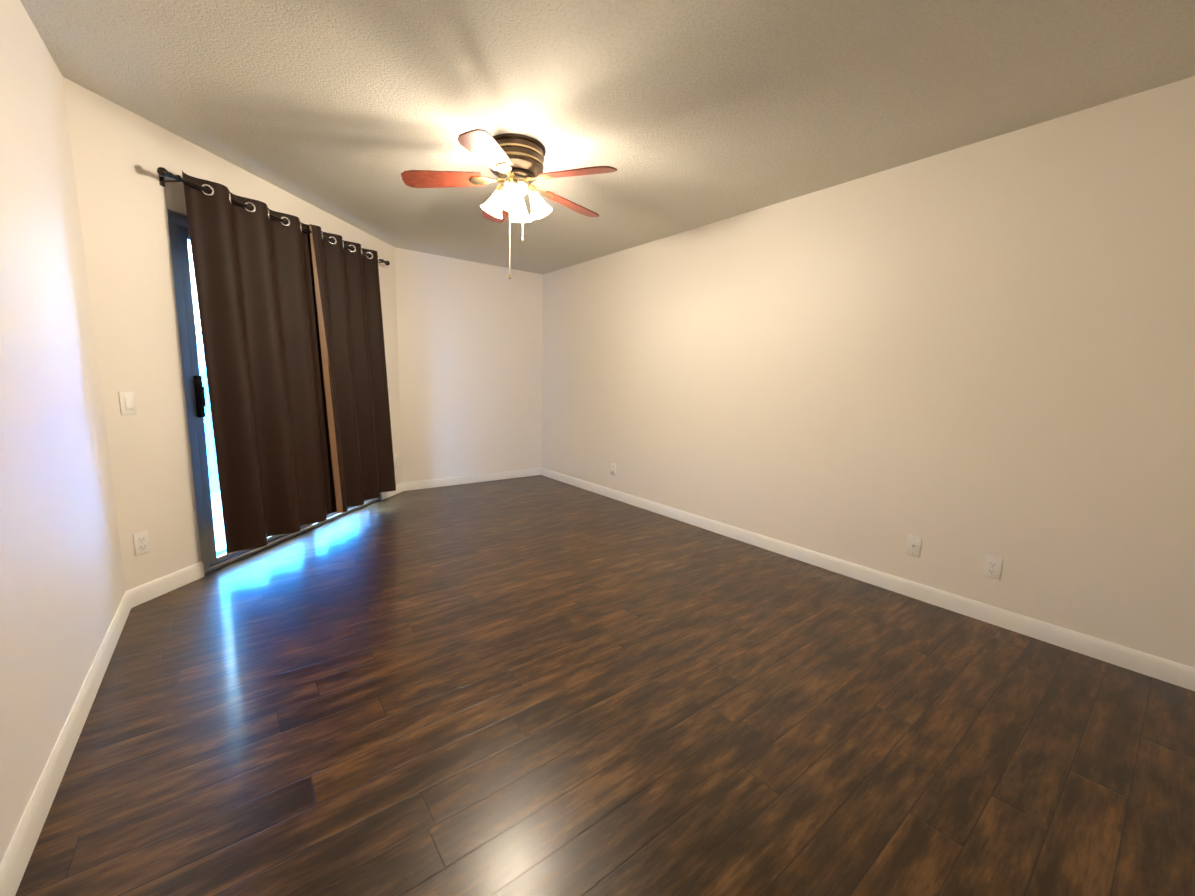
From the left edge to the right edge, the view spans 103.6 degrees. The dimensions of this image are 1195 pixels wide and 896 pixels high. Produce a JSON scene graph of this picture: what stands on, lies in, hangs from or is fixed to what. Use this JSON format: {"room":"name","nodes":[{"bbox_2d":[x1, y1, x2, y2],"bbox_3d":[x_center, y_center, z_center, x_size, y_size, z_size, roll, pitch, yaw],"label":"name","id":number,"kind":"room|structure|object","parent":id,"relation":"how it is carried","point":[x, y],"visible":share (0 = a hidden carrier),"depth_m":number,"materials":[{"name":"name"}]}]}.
{"room":"empty bedroom","nodes":[
{"label":"empty bedroom","id":0,"kind":"room"},
{"bbox_2d":[0,0,125,862],"bbox_3d":[-1.216,-0.149,0.679,0.120,2.440,4.120,-5,10,-38],"label":"wall","id":1,"kind":"structure","parent":0,"point":[62,587],"depth_m":1.53,"materials":[{"name":"white paint"}]},
{"bbox_2d":[0,468,1194,895],"bbox_3d":[-0.361,0.774,2.672,3.540,0.092,5.700,-5,10,-38],"label":"baseboard","id":2,"kind":"structure","parent":1,"relation":"attached to","point":[22,844],"depth_m":2.31,"materials":[{"name":"white wood"}]},
{"bbox_2d":[63,77,401,590],"bbox_3d":[-2.303,-0.582,3.505,0.250,2.440,3.216,2,8,7],"label":"wall","id":3,"kind":"structure","parent":0,"point":[126,200],"depth_m":2.41,"materials":[{"name":"white paint"}]},
{"bbox_2d":[118,391,136,414],"bbox_3d":[-2.327,-0.223,2.334,0.012,0.115,0.070,2,8,7],"label":"rocker light switch","id":4,"kind":"object","parent":3,"relation":"attached to","point":[127,401],"visible":1,"depth_m":2.33,"materials":[{"name":"white plastic"}]},
{"bbox_2d":[133,530,149,555],"bbox_3d":[-2.348,0.491,2.426,0.009,0.115,0.070,2,8,7],"label":"duplex electrical outlet","id":5,"kind":"object","parent":3,"relation":"attached to","point":[141,543],"visible":1,"depth_m":2.42,"materials":[{"name":"white plastic"}]},
{"bbox_2d":[167,210,379,573],"bbox_3d":[-2.218,-0.381,3.524,0.117,2.040,1.820,2,8,7],"label":"sliding door","id":6,"kind":"structure","parent":3,"relation":"in","point":[211,560],"depth_m":2.70,"materials":[{"name":"clear glass"}]},
{"bbox_2d":[157,167,395,556],"bbox_3d":[-2.060,-0.548,3.478,0.238,2.144,2.037,3,8,7],"label":"curtain","id":7,"kind":"object","parent":3,"relation":"attached to","point":[290,315],"visible":1,"depth_m":3.13,"materials":[{"name":"brown fabric"}]},
{"bbox_2d":[394,454,397,465],"bbox_3d":[-2.049,0.121,4.784,0.009,0.115,0.070,2,8,7],"label":"outlet","id":8,"kind":"object","parent":3,"relation":"attached to","point":[395,459],"visible":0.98,"depth_m":4.78,"materials":[{"name":"white plastic"}]},
{"bbox_2d":[395,247,542,481],"bbox_3d":[-1.398,-0.819,5.329,1.960,2.440,0.120,-5,10,-38],"label":"wall","id":9,"kind":"structure","parent":0,"point":[470,339],"depth_m":5.21,"materials":[{"name":"white paint"}]},
{"bbox_2d":[15,475,1194,895],"bbox_3d":[-0.363,0.869,2.685,3.780,0.100,5.940,-5,10,-38],"label":"floor","id":10,"kind":"structure","parent":0,"point":[539,685],"depth_m":1.62,"materials":[{"name":"brown wood"}]},
{"bbox_2d":[20,0,1194,273],"bbox_3d":[-0.298,-1.644,2.326,3.780,0.100,5.940,-5,10,-38],"label":"ceiling","id":11,"kind":"structure","parent":0,"point":[680,116],"depth_m":2.01,"materials":[{"name":"white paint"}]},
{"bbox_2d":[401,129,616,278],"bbox_3d":[-0.436,-1.289,2.642,1.132,0.699,1.151,-5,10,-38],"label":"ceiling fan","id":12,"kind":"object","parent":11,"relation":"hanging from","point":[514,162],"visible":1,"depth_m":2.50,"materials":[{"name":"brown metal"}]},
{"bbox_2d":[541,76,1194,667],"bbox_3d":[1.114,-0.509,3.623,0.120,2.440,5.940,-5,10,-38],"label":"wall","id":13,"kind":"structure","parent":0,"point":[963,360],"depth_m":2.54,"materials":[{"name":"white paint"}]},
{"bbox_2d":[611,463,615,474],"bbox_3d":[0.162,0.213,4.827,0.009,0.115,0.070,-5,10,-38],"label":"duplex electrical outlet","id":14,"kind":"object","parent":13,"relation":"attached to","point":[613,468],"visible":1,"depth_m":4.82,"materials":[{"name":"white plastic"}]},
{"bbox_2d":[906,534,921,556],"bbox_3d":[1.821,0.564,2.713,0.017,0.115,0.070,-5,10,-38],"label":"outlet","id":15,"kind":"object","parent":13,"relation":"attached to","point":[913,547],"visible":1,"depth_m":2.71,"materials":[{"name":"white plastic"}]},
{"bbox_2d":[983,555,1002,579],"bbox_3d":[2.045,0.619,2.436,0.009,0.115,0.070,-5,10,-38],"label":"duplex electrical outlet","id":16,"kind":"object","parent":13,"relation":"attached to","point":[992,567],"visible":1,"depth_m":2.43,"materials":[{"name":"white plastic"}]},
{"label":"outside","id":17,"kind":"structure","parent":0,"visible":0},
{"bbox_2d":[187,240,225,551],"bbox_3d":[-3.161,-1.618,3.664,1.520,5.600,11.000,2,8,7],"label":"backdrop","id":18,"kind":"structure","parent":17,"point":[215,480],"depth_m":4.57,"materials":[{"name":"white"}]}
]}

